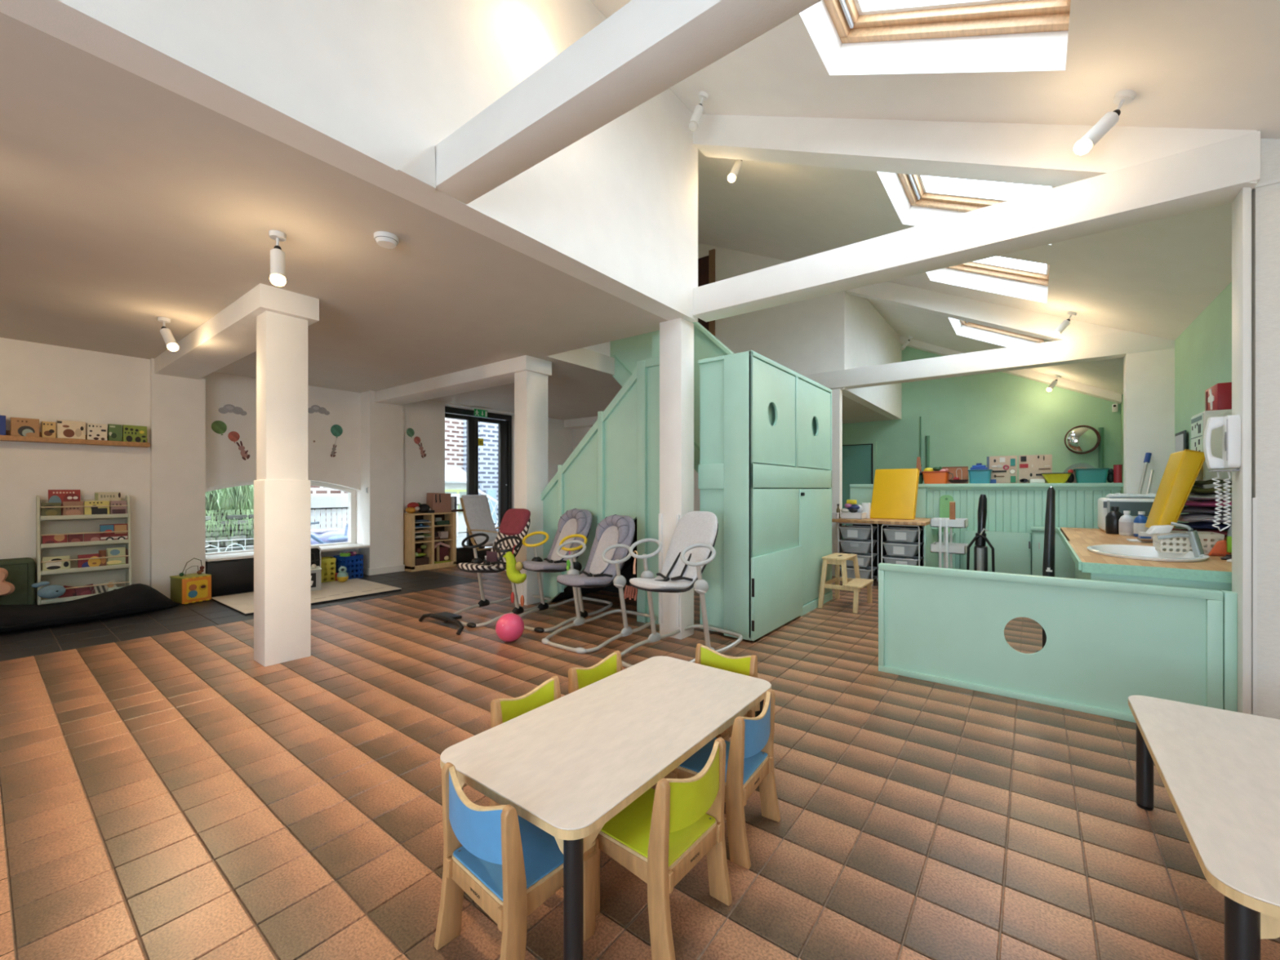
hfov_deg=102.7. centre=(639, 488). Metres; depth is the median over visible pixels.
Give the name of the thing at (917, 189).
window
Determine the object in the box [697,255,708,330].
door
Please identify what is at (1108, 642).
half wall
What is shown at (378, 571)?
baseboard
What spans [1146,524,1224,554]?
basket
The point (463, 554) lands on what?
storage box
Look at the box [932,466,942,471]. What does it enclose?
toy leaf
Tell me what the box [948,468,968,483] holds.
pan
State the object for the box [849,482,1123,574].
wall partition
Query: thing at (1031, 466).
board
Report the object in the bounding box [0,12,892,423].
ceiling
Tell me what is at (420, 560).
toy vehicle
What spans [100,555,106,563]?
picture
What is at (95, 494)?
picture
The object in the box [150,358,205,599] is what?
wall
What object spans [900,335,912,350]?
spot lamp
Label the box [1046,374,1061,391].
spot lamp
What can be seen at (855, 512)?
basket
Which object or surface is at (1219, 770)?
table
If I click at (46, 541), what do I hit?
picture
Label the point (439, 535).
pot
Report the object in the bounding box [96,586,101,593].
picture
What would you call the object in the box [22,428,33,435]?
picture
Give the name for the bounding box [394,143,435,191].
beam
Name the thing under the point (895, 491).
foam mat
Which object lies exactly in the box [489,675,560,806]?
child chair
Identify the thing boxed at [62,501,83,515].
picture book
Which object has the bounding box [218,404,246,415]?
sticker
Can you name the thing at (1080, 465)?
toy
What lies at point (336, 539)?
tricycle
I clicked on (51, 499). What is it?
picture
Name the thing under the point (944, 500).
cutting board
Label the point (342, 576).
toy
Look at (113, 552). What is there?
picture
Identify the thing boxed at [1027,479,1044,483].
boat
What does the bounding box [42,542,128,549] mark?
shelf
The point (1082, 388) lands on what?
beam
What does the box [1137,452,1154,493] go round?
squeegee
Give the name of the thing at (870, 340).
wall
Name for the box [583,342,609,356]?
wall
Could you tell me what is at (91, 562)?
picture
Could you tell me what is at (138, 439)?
picture
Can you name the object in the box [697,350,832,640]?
tall cabinet
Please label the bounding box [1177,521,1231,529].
folded garment
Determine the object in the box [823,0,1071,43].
window
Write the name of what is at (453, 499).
paper stack
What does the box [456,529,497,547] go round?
ground
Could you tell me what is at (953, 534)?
frame
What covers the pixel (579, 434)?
wall
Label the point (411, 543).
shelf unit
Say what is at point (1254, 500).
trim
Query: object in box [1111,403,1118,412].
detector
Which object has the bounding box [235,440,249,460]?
sticker
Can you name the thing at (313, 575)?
picture
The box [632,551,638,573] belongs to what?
teether
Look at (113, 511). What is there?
picture
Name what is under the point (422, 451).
sticker
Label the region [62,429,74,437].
picture
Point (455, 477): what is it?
house
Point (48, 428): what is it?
picture book
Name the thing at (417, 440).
sticker
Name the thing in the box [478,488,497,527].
stair rail
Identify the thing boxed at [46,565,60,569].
picture
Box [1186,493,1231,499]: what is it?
folded garment
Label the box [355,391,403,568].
pillar
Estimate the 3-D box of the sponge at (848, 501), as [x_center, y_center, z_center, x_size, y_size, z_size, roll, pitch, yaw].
[2.698,0.168,6.522,0.110,0.055,0.084,0,0,37]
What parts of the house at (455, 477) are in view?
pane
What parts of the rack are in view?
panel, rail, rail, rail, rail, panel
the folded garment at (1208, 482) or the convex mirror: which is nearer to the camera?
the folded garment at (1208, 482)
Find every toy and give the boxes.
[31,581,66,598]
[224,542,244,551]
[336,566,348,582]
[502,544,526,606]
[624,585,637,600]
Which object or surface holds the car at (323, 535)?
on the ground at (461, 535)
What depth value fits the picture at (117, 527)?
5.01 m
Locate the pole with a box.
[1035,486,1055,652]
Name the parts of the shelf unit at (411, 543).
panel, shelf, panel, panel, shelf, shelf, panel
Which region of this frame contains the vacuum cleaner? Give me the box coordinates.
[966,494,995,572]
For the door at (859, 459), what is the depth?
10.32 m
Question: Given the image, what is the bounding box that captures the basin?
[1087,544,1208,561]
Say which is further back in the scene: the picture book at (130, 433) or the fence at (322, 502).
the fence at (322, 502)
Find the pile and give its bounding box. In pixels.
[405,502,421,513]
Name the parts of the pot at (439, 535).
pot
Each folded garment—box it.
[1171,528,1227,535]
[1177,513,1228,523]
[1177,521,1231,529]
[1181,506,1231,514]
[1184,500,1231,506]
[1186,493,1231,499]
[1190,486,1231,493]
[1193,479,1231,484]
[1203,535,1226,541]
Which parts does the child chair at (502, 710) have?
leg, backrest, leg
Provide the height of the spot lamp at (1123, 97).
0.247 m
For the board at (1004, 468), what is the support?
on the wall partition at (1011, 507)
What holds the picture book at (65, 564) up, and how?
on the rack
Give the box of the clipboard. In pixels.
[1174,430,1186,452]
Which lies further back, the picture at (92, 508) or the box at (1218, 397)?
the picture at (92, 508)
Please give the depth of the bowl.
5.91 m
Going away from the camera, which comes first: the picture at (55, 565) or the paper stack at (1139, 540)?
the paper stack at (1139, 540)
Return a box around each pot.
[434,531,448,539]
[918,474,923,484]
[969,463,987,469]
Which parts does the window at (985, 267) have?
sash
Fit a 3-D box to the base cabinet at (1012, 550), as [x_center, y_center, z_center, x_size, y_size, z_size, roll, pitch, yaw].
[4.429,0.810,5.979,1.080,0.740,0.260,0,0,37]
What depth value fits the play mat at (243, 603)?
5.63 m
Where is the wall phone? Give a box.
[1203,414,1240,531]
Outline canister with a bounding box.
[1113,464,1122,482]
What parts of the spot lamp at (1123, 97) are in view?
bulb, lamp shade, stem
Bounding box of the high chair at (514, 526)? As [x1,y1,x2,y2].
[418,508,551,635]
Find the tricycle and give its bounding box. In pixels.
[311,521,347,543]
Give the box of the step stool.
[817,552,873,613]
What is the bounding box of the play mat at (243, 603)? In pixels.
[211,577,401,615]
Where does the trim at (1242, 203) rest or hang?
attached to the wall at (1265, 200)
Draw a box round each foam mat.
[870,467,919,519]
[1145,448,1204,528]
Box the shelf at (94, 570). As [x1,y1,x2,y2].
[40,567,128,576]
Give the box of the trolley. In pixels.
[929,517,968,568]
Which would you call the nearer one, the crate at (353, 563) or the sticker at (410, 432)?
the crate at (353, 563)
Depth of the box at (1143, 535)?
4.08 m
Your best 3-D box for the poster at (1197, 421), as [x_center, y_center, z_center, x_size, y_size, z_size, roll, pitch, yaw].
[3.865,-0.345,3.552,0.004,0.330,0.310,0,0,37]
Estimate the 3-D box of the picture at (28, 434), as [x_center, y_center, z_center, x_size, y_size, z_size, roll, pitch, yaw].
[-5.478,-0.484,4.605,0.002,0.045,0.066,0,0,37]
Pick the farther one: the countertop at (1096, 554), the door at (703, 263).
the door at (703, 263)
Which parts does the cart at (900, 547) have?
post, rail, drawer, drawer, drawer, post, post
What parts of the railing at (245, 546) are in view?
rail, rail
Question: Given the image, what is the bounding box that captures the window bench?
[205,557,253,596]
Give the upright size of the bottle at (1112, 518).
0.245 m
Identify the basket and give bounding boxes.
[840,503,866,519]
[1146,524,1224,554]
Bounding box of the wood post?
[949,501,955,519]
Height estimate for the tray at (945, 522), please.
0.085 m
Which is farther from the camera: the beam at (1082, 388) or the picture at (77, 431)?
the beam at (1082, 388)
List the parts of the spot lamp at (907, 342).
lamp shade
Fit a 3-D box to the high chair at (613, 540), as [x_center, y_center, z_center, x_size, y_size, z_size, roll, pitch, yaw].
[-0.301,0.698,4.136,0.699,0.970,0.948,0,0,37]
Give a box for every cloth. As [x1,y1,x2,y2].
[1106,493,1155,497]
[1208,540,1230,555]
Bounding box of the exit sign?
[471,406,490,417]
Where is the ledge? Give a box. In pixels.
[0,430,150,447]
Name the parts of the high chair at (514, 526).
ring post, leg, buckle panel, seat, frame, leg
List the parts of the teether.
cord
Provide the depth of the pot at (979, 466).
6.41 m
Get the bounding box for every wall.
[0,0,697,322]
[0,337,150,604]
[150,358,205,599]
[205,372,360,489]
[320,548,358,571]
[403,400,444,513]
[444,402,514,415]
[511,415,573,508]
[573,426,700,511]
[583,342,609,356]
[697,243,844,375]
[840,290,902,419]
[842,346,1120,493]
[878,562,1237,723]
[1120,281,1231,531]
[1251,138,1279,719]
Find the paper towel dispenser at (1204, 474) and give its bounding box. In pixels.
[1192,408,1231,492]
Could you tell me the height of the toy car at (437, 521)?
0.110 m
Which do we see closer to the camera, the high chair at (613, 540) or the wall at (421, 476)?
the high chair at (613, 540)
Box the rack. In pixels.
[35,494,131,604]
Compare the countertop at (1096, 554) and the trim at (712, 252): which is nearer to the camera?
the countertop at (1096, 554)
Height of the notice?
0.125 m
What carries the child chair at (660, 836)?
on the floor
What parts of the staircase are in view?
post, rail, stringer panel, post, post, post, moulding, balustrade, handrail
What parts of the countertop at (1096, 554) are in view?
panel, panel, panel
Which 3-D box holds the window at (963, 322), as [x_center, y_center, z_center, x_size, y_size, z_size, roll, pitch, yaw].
[5.060,-2.342,7.121,1.092,0.588,1.160,0,0,37]
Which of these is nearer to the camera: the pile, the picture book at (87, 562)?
the picture book at (87, 562)
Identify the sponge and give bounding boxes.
[846,499,857,504]
[1226,536,1231,552]
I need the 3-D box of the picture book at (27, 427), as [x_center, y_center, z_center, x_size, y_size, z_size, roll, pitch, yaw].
[-5.508,-0.537,4.582,0.022,0.190,0.165,0,0,37]
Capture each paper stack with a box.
[414,519,429,522]
[414,524,429,527]
[414,528,429,532]
[414,533,431,537]
[450,496,456,510]
[1126,537,1152,542]
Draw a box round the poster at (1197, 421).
[1191,413,1203,452]
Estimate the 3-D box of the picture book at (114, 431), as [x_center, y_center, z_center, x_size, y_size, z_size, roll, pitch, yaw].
[-5.163,-0.537,5.033,0.022,0.190,0.095,0,0,37]
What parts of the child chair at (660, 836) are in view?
leg, rail, seat, seat, leg, rail, backrest, leg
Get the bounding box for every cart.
[837,522,878,586]
[880,524,924,566]
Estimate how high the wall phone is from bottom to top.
0.543 m
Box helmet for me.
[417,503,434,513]
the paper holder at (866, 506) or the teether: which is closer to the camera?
the teether
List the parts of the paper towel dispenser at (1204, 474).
door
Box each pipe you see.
[920,416,921,466]
[925,435,929,468]
[1097,427,1103,468]
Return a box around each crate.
[320,556,336,582]
[333,554,363,579]
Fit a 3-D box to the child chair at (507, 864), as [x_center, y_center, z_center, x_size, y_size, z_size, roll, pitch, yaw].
[-0.315,0.949,1.343,0.294,0.461,0.324,0,0,41]
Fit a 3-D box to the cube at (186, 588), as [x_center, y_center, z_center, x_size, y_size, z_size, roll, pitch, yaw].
[-4.689,0.950,5.347,0.283,0.448,0.250,0,0,25]
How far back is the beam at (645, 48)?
1.73 m
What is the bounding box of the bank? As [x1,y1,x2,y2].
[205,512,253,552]
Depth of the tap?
3.08 m
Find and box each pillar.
[253,311,311,666]
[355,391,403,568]
[514,370,547,605]
[658,317,693,639]
[831,388,842,576]
[1123,340,1174,494]
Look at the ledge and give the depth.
4.77 m
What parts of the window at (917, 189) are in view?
blind rail, frame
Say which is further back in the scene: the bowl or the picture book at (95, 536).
the bowl
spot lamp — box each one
[157,316,178,351]
[268,230,286,286]
[688,90,709,132]
[727,159,742,182]
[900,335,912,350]
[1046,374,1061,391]
[1051,311,1076,337]
[1073,89,1136,155]
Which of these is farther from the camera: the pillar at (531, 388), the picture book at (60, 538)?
the pillar at (531, 388)
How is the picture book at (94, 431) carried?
on the ledge
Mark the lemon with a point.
(926, 468)
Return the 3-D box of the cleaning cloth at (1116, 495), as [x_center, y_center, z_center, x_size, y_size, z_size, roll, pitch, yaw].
[4.696,0.064,4.872,0.370,0.048,0.373,0,0,37]
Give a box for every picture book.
[0,415,5,435]
[10,417,39,436]
[40,502,61,515]
[41,421,55,437]
[42,534,66,543]
[42,555,70,570]
[48,489,80,515]
[56,419,85,439]
[57,585,76,597]
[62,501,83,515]
[67,533,83,542]
[74,583,95,595]
[77,553,101,568]
[84,501,109,515]
[84,533,102,541]
[86,422,106,440]
[88,579,116,594]
[94,492,120,514]
[98,550,107,565]
[99,523,128,540]
[106,546,125,565]
[107,423,122,441]
[107,586,125,591]
[110,500,126,514]
[122,424,146,442]
[125,548,128,564]
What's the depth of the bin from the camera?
6.46 m
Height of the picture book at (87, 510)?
0.166 m
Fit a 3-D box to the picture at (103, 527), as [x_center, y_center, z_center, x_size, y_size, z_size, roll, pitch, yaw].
[-5.146,0.381,4.941,0.007,0.061,0.091,0,0,37]
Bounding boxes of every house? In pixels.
[311,417,466,532]
[434,541,451,564]
[462,419,497,530]
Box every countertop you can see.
[831,516,938,576]
[1056,527,1231,591]
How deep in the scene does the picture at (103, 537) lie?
4.97 m
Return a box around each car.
[311,528,347,544]
[434,517,448,524]
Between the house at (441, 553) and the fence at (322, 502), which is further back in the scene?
the fence at (322, 502)
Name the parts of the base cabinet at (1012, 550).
door, door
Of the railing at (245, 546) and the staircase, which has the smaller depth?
the staircase
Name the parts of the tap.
spout, lever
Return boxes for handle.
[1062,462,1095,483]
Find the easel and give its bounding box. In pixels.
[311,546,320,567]
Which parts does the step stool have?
leg, cross rail, leg, seat, rail, leg, rail, leg, leg, leg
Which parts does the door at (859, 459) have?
frame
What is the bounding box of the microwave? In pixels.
[1097,497,1155,531]
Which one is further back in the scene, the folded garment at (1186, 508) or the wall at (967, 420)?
the wall at (967, 420)
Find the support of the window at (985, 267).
attached to the ceiling at (1188, 64)
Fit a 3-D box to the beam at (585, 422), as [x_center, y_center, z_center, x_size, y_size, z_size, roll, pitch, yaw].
[-0.152,-1.265,9.092,3.300,0.150,0.250,0,0,37]
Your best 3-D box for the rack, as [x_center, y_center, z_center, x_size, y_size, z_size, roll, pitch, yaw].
[-5.254,0.595,4.849,0.240,1.069,0.598,0,0,37]
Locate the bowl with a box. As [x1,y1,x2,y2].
[1040,472,1072,483]
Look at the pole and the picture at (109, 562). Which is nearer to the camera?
the pole
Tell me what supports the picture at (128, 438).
attached to the picture book at (130, 433)
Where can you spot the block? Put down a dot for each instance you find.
(342, 554)
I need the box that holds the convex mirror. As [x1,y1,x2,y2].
[1064,425,1100,453]
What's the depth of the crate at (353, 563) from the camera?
6.71 m
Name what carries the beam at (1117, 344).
attached to the ceiling at (1188, 64)
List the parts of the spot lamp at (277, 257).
stem, bulb, lamp shade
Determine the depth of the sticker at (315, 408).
6.72 m
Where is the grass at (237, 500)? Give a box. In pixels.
[205,484,253,544]
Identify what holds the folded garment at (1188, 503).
on the folded garment at (1186, 508)
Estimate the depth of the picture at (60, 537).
4.69 m
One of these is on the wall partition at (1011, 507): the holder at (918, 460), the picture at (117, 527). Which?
the holder at (918, 460)
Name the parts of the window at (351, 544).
sill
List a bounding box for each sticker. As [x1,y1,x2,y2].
[211,420,226,435]
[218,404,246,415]
[227,431,239,444]
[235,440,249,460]
[307,404,329,414]
[330,424,342,440]
[330,444,336,457]
[406,427,414,436]
[413,436,420,445]
[417,442,426,457]
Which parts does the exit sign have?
panel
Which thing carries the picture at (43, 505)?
attached to the picture book at (44, 511)
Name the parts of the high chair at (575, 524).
ring post, leg, seat, frame, ring post, leg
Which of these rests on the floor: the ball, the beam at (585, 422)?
the ball
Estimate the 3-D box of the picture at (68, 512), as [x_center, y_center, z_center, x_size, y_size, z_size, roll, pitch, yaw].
[-5.290,0.225,4.777,0.008,0.065,0.094,0,0,37]
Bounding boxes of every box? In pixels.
[456,546,484,564]
[1137,531,1152,538]
[1204,382,1231,410]
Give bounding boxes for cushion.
[0,557,35,604]
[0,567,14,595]
[0,583,178,632]
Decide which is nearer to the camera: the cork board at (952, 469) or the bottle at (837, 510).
the bottle at (837, 510)
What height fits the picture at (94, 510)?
0.066 m
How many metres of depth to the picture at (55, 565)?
4.65 m
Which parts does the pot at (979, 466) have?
lid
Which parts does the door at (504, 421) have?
frame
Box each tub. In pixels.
[921,471,953,484]
[967,469,992,483]
[1073,467,1109,483]
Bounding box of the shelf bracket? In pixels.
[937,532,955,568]
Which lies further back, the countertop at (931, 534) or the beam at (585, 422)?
the beam at (585, 422)
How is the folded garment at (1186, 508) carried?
on the folded garment at (1187, 517)
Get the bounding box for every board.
[939,494,953,532]
[942,466,968,484]
[986,455,1017,483]
[1018,454,1052,483]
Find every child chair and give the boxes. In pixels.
[434,762,597,959]
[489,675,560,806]
[568,650,622,693]
[594,737,732,959]
[664,688,780,869]
[694,643,757,741]
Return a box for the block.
[339,552,351,556]
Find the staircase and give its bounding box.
[541,321,733,624]
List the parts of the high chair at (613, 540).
ring post, leg, seat, frame, ring post, leg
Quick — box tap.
[1156,521,1204,557]
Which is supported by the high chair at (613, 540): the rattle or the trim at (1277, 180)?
the rattle
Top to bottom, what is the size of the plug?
0.029 m
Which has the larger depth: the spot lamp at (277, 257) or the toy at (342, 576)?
the toy at (342, 576)
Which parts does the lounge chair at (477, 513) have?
arm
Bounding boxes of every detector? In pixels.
[373,231,399,248]
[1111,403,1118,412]
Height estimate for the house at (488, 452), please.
9.000 m
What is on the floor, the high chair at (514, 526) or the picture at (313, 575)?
the high chair at (514, 526)
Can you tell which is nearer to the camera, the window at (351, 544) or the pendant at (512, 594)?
the pendant at (512, 594)
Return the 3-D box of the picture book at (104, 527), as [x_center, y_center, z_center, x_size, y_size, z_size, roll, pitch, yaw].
[-5.118,0.438,4.979,0.035,0.190,0.190,0,0,37]
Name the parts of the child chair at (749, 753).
leg, rail, seat, seat, leg, rail, backrest, leg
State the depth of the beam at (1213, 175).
2.81 m
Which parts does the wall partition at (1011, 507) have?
moulding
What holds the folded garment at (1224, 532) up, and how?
on the folded garment at (1225, 536)
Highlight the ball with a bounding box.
[495,613,524,641]
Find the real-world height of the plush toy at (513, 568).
0.522 m
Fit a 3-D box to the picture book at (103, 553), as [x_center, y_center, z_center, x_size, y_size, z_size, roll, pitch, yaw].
[-5.144,0.681,4.905,0.032,0.186,0.060,0,0,37]
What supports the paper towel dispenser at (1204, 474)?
attached to the wall at (1203, 350)
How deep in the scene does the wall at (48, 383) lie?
4.87 m
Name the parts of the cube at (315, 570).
panel, lid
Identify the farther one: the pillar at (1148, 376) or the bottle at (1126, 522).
the pillar at (1148, 376)
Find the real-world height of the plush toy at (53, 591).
0.160 m
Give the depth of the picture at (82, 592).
4.80 m
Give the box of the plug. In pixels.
[1220,554,1231,559]
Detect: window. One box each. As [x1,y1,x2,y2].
[205,480,370,561]
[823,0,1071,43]
[897,173,1055,212]
[947,259,1049,286]
[960,320,1044,342]
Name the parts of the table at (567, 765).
leg, leg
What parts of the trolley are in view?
post, post, post, post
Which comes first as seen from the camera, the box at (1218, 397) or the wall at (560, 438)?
the box at (1218, 397)
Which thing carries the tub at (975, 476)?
on the wall partition at (1011, 507)
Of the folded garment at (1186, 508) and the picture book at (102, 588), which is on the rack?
the picture book at (102, 588)
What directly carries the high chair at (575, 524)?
on the floor
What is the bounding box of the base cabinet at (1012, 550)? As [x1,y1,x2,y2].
[964,526,1075,578]
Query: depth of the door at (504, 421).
8.94 m
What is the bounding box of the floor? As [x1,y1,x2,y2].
[0,551,1279,959]
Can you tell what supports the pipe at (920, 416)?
attached to the wall at (967, 420)
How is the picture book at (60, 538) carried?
on the rack
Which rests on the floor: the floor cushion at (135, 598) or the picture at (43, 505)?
the floor cushion at (135, 598)
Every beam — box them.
[154,283,319,379]
[375,355,551,404]
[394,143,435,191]
[435,0,822,204]
[564,416,597,428]
[693,114,1257,190]
[693,130,1260,322]
[804,330,1173,389]
[845,281,1127,341]
[899,336,1121,404]
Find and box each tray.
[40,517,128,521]
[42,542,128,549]
[451,509,463,511]
[929,517,968,528]
[929,542,968,554]
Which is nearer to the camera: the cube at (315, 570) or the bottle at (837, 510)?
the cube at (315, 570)
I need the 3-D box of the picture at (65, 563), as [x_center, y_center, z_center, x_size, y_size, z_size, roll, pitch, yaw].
[-5.281,0.695,4.710,0.008,0.049,0.033,0,0,37]
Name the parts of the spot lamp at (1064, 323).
bulb, lamp shade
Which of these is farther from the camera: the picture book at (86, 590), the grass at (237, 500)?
the grass at (237, 500)
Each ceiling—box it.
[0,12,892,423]
[590,0,1279,395]
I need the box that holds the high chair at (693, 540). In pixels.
[620,511,742,667]
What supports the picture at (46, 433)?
attached to the picture book at (48, 428)
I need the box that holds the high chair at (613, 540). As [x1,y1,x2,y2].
[541,514,656,653]
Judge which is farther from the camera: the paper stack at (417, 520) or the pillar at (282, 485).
the paper stack at (417, 520)
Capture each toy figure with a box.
[1066,469,1074,483]
[1106,468,1113,482]
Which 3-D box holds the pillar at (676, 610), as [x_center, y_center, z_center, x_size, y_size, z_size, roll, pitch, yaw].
[0.292,-0.080,4.130,0.210,2.520,0.208,0,0,37]
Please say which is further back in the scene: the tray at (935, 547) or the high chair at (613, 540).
the tray at (935, 547)
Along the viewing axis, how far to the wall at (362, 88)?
2.28 m
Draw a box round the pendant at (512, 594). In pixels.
[511,591,514,603]
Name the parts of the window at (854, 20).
blind rail, sash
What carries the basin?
in the countertop at (1096, 554)
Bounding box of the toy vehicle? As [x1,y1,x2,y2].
[414,545,428,565]
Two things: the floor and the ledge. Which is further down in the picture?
the floor
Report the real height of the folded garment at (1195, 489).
0.056 m
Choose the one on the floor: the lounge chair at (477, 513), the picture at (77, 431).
the lounge chair at (477, 513)
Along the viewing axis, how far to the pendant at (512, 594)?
4.46 m
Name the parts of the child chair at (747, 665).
leg, leg, backrest, rail, leg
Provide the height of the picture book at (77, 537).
0.116 m
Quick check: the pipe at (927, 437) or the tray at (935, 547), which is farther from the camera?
the pipe at (927, 437)
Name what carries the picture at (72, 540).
attached to the picture book at (77, 537)
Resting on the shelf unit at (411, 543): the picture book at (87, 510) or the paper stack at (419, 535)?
the paper stack at (419, 535)
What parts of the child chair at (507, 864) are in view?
leg, rail, backrest, seat, leg, seat, rail, leg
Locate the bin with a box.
[831,512,839,519]
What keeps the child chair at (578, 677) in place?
on the floor
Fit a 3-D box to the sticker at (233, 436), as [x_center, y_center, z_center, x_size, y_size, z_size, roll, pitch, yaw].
[-4.770,-0.587,6.021,0.002,0.176,0.124,0,0,37]
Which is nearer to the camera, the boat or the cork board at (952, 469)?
the boat
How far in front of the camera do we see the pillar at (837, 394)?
6.90 m
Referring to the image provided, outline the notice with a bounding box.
[478,438,483,445]
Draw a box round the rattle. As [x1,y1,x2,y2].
[566,551,570,570]
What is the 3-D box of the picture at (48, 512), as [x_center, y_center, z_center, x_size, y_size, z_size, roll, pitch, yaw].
[-5.373,0.220,4.671,0.007,0.061,0.072,0,0,37]
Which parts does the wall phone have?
coiled cord, button plate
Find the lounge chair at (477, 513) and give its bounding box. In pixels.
[459,494,499,551]
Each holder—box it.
[862,502,871,518]
[915,457,923,484]
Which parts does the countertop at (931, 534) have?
panel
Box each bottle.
[835,503,839,518]
[1105,506,1123,533]
[1118,511,1133,535]
[1133,511,1148,537]
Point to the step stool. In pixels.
(855, 584)
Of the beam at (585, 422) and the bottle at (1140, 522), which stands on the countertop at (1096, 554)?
the bottle at (1140, 522)
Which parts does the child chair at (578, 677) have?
leg, backrest, leg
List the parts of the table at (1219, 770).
leg, leg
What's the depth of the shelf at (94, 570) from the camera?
4.79 m
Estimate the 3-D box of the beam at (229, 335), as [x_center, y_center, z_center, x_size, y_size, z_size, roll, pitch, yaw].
[-3.642,-1.262,4.447,3.210,0.155,0.350,0,0,37]
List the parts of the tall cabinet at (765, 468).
frame, door, door, panel, frame, door, door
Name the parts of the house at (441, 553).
post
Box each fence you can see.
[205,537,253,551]
[311,493,459,536]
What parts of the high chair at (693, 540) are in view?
ring post, leg, seat, frame, ring post, leg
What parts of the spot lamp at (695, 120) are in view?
bulb, lamp shade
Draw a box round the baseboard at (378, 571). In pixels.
[360,564,404,575]
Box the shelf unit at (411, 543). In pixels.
[403,511,456,572]
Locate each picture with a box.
[17,426,35,435]
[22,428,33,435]
[25,432,36,436]
[43,505,53,509]
[44,431,52,435]
[44,540,54,543]
[45,509,57,515]
[45,559,62,569]
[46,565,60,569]
[48,495,61,502]
[53,534,64,541]
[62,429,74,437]
[63,493,79,501]
[63,561,68,567]
[66,509,80,515]
[71,538,79,542]
[75,428,81,436]
[80,590,91,595]
[81,561,100,567]
[88,555,100,566]
[90,537,99,541]
[91,505,97,510]
[91,507,107,514]
[94,493,97,500]
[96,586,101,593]
[100,524,113,531]
[100,536,127,539]
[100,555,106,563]
[106,560,121,564]
[106,582,114,587]
[110,549,119,555]
[111,432,116,438]
[111,509,125,514]
[114,524,126,533]
[125,435,132,441]
[135,436,141,442]
[311,573,315,587]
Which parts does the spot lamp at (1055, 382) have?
lamp shade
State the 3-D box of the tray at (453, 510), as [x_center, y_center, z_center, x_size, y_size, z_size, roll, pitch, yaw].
[-2.869,0.333,7.905,0.230,0.038,0.180,0,0,37]
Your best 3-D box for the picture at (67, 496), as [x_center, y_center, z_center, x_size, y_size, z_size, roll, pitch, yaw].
[-5.340,0.096,4.808,0.012,0.108,0.104,0,0,37]
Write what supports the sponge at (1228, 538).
on the countertop at (1096, 554)
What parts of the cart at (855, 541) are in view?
post, drawer, drawer, drawer, drawer, post, post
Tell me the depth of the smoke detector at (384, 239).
2.69 m
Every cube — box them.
[169,557,211,604]
[311,552,321,591]
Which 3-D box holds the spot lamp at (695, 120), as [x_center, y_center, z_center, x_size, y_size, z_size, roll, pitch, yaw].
[0.420,-2.710,3.681,0.153,0.284,0.090,0,0,-6]
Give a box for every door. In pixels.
[444,406,511,555]
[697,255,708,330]
[842,440,876,538]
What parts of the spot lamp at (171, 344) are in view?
lamp shade, bulb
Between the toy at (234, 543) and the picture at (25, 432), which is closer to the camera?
the picture at (25, 432)
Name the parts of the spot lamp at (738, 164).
bulb, lamp shade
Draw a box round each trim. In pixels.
[708,248,715,336]
[1231,186,1251,714]
[1252,497,1257,715]
[1253,178,1279,189]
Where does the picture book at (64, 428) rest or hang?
on the ledge
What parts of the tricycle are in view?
seat, backrest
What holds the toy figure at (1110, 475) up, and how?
on the wall partition at (1011, 507)
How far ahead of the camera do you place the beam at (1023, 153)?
3.01 m
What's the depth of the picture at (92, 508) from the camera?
4.89 m
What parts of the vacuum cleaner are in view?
cord, handle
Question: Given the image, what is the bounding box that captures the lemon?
[923,467,933,471]
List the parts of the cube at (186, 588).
plate, frame, panel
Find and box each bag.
[426,493,451,512]
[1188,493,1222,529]
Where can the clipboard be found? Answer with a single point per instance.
(1180, 438)
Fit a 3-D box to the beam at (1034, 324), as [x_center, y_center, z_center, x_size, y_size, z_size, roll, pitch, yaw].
[4.021,-2.061,5.989,3.080,1.703,0.184,0,0,37]
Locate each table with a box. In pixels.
[440,656,771,959]
[1128,695,1279,959]
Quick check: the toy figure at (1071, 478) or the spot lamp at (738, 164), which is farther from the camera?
the toy figure at (1071, 478)
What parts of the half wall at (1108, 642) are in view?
post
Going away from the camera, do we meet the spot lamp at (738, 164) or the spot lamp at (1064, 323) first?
the spot lamp at (738, 164)
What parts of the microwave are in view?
handle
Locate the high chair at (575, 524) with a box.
[519,508,613,632]
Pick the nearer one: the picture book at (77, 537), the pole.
the pole

